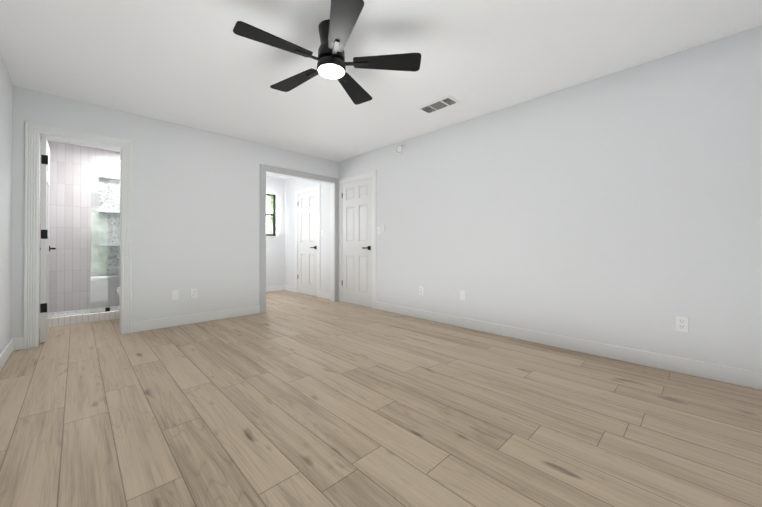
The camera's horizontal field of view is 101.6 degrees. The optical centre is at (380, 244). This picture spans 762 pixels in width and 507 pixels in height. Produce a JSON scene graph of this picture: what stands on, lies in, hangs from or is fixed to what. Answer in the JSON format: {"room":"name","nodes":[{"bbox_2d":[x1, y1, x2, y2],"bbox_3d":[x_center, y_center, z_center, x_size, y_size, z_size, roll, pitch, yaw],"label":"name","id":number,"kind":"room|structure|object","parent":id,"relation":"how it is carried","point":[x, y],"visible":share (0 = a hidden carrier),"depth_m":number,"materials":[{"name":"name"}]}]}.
{"room":"empty bedroom","nodes":[
{"label":"empty bedroom","id":0,"kind":"room"},
{"bbox_2d":[0,54,12,353],"bbox_3d":[-2.184,-0.254,1.539,0.120,2.440,7.470,0,0,-44],"label":"wall","id":1,"kind":"structure","parent":0,"point":[6,118],"depth_m":2.60,"materials":[{"name":"white paint"}]},
{"bbox_2d":[0,337,19,371],"bbox_3d":[-1.491,0.905,0.932,0.030,0.115,5.400,0,0,-44],"label":"baseboard","id":2,"kind":"structure","parent":1,"relation":"attached to","point":[14,344],"depth_m":2.67,"materials":[{"name":"white"}]},
{"bbox_2d":[39,139,284,313],"bbox_3d":[-3.474,-0.232,5.597,3.930,2.440,0.146,0,0,-44],"label":"wall","id":3,"kind":"structure","parent":0,"point":[71,287],"depth_m":4.61,"materials":[{"name":"tile"}]},
{"bbox_2d":[266,194,278,239],"bbox_3d":[-2.522,-0.594,6.479,0.790,0.985,0.150,0,0,-44],"label":"window","id":4,"kind":"structure","parent":3,"relation":"in","point":[270,236],"depth_m":6.71,"materials":[{"name":"black metal"}]},
{"bbox_2d":[266,285,283,291],"bbox_3d":[-2.611,0.935,6.331,1.422,0.115,0.014,0,0,-44],"label":"baseboard","id":5,"kind":"structure","parent":3,"relation":"attached to","point":[279,287],"depth_m":6.65,"materials":[{"name":"white wood"}]},
{"bbox_2d":[11,86,338,338],"bbox_3d":[-2.105,-0.239,4.199,3.930,2.440,0.120,0,0,-44],"label":"wall","id":6,"kind":"structure","parent":0,"point":[195,208],"depth_m":3.78,"materials":[{"name":"white paint"}]},
{"bbox_2d":[40,137,55,342],"bbox_3d":[-3.549,-0.047,3.288,0.143,2.030,0.610,0,0,-44],"label":"bathroom door","id":7,"kind":"structure","parent":6,"relation":"in","point":[45,248],"depth_m":3.08,"materials":[{"name":"white paint"}]},
{"bbox_2d":[23,121,131,348],"bbox_3d":[-3.097,-0.091,3.226,0.790,2.133,0.152,0,0,-44],"label":"door frame","id":8,"kind":"structure","parent":6,"relation":"attached to","point":[34,132],"depth_m":2.99,"materials":[{"name":"white wood"}]},
{"bbox_2d":[171,290,177,299],"bbox_3d":[-2.478,0.608,3.739,0.072,0.117,0.007,0,0,-44],"label":"electrical outlet","id":9,"kind":"object","parent":6,"relation":"attached to","point":[174,294],"visible":1,"depth_m":3.73,"materials":[{"name":"white plastic"}]},
{"bbox_2d":[190,289,196,297],"bbox_3d":[-2.335,0.609,3.879,0.072,0.117,0.008,0,0,-44],"label":"electrical outlet","id":10,"kind":"object","parent":6,"relation":"attached to","point":[193,293],"visible":1,"depth_m":3.88,"materials":[{"name":"white plastic"}]},
{"bbox_2d":[131,305,259,332],"bbox_3d":[-2.254,0.922,3.953,1.459,0.115,0.014,0,0,-44],"label":"baseboard","id":11,"kind":"structure","parent":6,"relation":"attached to","point":[138,326],"depth_m":3.85,"materials":[{"name":"white"}]},
{"bbox_2d":[260,164,338,312],"bbox_3d":[-1.285,-0.086,5.001,1.401,2.143,0.152,0,0,-44],"label":"trim","id":12,"kind":"structure","parent":6,"relation":"attached to","point":[334,194],"depth_m":5.00,"materials":[{"name":"white wood"}]},
{"bbox_2d":[0,290,761,506],"bbox_3d":[-0.856,1.024,2.916,3.930,0.100,7.590,0,0,-44],"label":"floor","id":13,"kind":"structure","parent":0,"point":[289,399],"depth_m":1.71,"materials":[{"name":"brown wood"}]},
{"bbox_2d":[39,310,118,328],"bbox_3d":[-3.538,0.925,4.091,1.500,0.110,0.100,0,0,-44],"label":"sill","id":14,"kind":"structure","parent":13,"relation":"on","point":[64,320],"depth_m":3.87,"materials":[{"name":"white tile"}]},
{"bbox_2d":[90,155,119,312],"bbox_3d":[-3.348,-0.134,4.282,0.950,2.009,0.028,0,0,-44],"label":"glass panel","id":15,"kind":"object","parent":14,"relation":"on","point":[115,256],"visible":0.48,"depth_m":4.04,"materials":[{"name":"clear glass"}]},
{"bbox_2d":[39,306,118,317],"bbox_3d":[-3.891,0.967,4.452,1.500,0.030,0.910,0,0,-44],"label":"pan","id":16,"kind":"object","parent":13,"relation":"on","point":[63,313],"depth_m":4.43,"materials":[{"name":"tile"}]},
{"bbox_2d":[0,0,761,178],"bbox_3d":[-0.856,-1.516,2.930,3.930,0.100,7.590,0,0,-44],"label":"ceiling","id":17,"kind":"structure","parent":0,"point":[199,64],"depth_m":2.40,"materials":[{"name":"white paint"}]},
{"bbox_2d":[233,0,420,104],"bbox_3d":[-0.365,-1.317,2.118,1.174,0.308,1.174,0,0,-44],"label":"ceiling fan","id":18,"kind":"object","parent":17,"relation":"hanging from","point":[336,29],"visible":1,"depth_m":2.04,"materials":[{"name":"black metal"}]},
{"bbox_2d":[416,95,460,114],"bbox_3d":[0.597,-1.456,3.268,0.220,0.017,0.420,0,0,-44],"label":"ceiling vent","id":19,"kind":"object","parent":17,"relation":"in","point":[439,104],"visible":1,"depth_m":3.25,"materials":[{"name":"white plastic"}]},
{"bbox_2d":[285,25,761,371],"bbox_3d":[0.547,-0.239,4.213,0.120,2.440,7.470,0,0,-44],"label":"wall","id":20,"kind":"structure","parent":0,"point":[622,208],"depth_m":2.73,"materials":[{"name":"white paint"}]},
{"bbox_2d":[284,285,294,291],"bbox_3d":[-1.937,0.937,6.649,0.014,0.115,0.444,0,0,-44],"label":"baseboard","id":21,"kind":"structure","parent":20,"relation":"attached to","point":[286,287],"depth_m":6.66,"materials":[{"name":"white wood"}]},
{"bbox_2d":[297,190,316,295],"bbox_3d":[-1.451,-0.031,6.195,0.143,2.030,0.740,0,0,-44],"label":"hall door","id":22,"kind":"structure","parent":20,"relation":"in","point":[307,244],"depth_m":6.18,"materials":[{"name":"white paint"}]},
{"bbox_2d":[295,184,319,296],"bbox_3d":[-1.425,-0.075,6.213,0.140,2.133,0.920,0,0,-44],"label":"door frame","id":23,"kind":"structure","parent":20,"relation":"attached to","point":[308,189],"depth_m":6.06,"materials":[{"name":"white wood"}]},
{"bbox_2d":[320,291,329,298],"bbox_3d":[-0.992,0.931,5.683,0.014,0.115,0.454,0,0,-44],"label":"baseboard","id":24,"kind":"structure","parent":20,"relation":"attached to","point":[325,295],"depth_m":5.71,"materials":[{"name":"white wood"}]},
{"bbox_2d":[342,177,371,306],"bbox_3d":[-0.391,-0.037,5.112,0.143,2.030,0.770,0,0,-44],"label":"closet door","id":25,"kind":"structure","parent":20,"relation":"in","point":[357,242],"depth_m":5.08,"materials":[{"name":"white paint"}]},
{"bbox_2d":[338,170,375,308],"bbox_3d":[-0.365,-0.081,5.131,0.140,2.133,0.950,0,0,-44],"label":"door frame","id":26,"kind":"structure","parent":20,"relation":"attached to","point":[364,175],"depth_m":4.91,"materials":[{"name":"white wood"}]},
{"bbox_2d":[397,144,404,153],"bbox_3d":[0.271,-1.348,4.389,0.036,0.136,0.136,0,0,-44],"label":"smoke detector","id":27,"kind":"object","parent":20,"relation":"attached to","point":[400,148],"visible":1,"depth_m":4.36,"materials":[{"name":"white plastic"}]},
{"bbox_2d":[419,286,422,294],"bbox_3d":[0.533,0.610,4.131,0.008,0.117,0.072,0,0,-44],"label":"electrical outlet","id":28,"kind":"object","parent":20,"relation":"attached to","point":[420,290],"visible":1,"depth_m":4.13,"materials":[{"name":"white plastic"}]},
{"bbox_2d":[460,290,464,300],"bbox_3d":[0.967,0.603,3.688,0.007,0.117,0.072,0,0,-44],"label":"outlet","id":29,"kind":"object","parent":20,"relation":"attached to","point":[462,295],"visible":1,"depth_m":3.69,"materials":[{"name":"white plastic"}]},
{"bbox_2d":[376,302,761,389],"bbox_3d":[1.474,0.917,3.164,0.014,0.115,4.444,0,0,-44],"label":"baseboard","id":30,"kind":"structure","parent":20,"relation":"attached to","point":[736,376],"depth_m":2.68,"materials":[{"name":"white"}]},
{"bbox_2d":[675,316,688,332],"bbox_3d":[2.275,0.600,2.352,0.008,0.117,0.072,0,0,-44],"label":"electrical outlet","id":31,"kind":"object","parent":20,"relation":"attached to","point":[681,323],"visible":1,"depth_m":2.35,"materials":[{"name":"white plastic"}]},
{"label":"outside","id":32,"kind":"structure","parent":0,"visible":0},
{"bbox_2d":[266,196,272,233],"bbox_3d":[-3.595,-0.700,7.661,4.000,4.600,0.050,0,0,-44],"label":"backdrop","id":33,"kind":"structure","parent":32,"point":[269,227],"depth_m":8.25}
]}

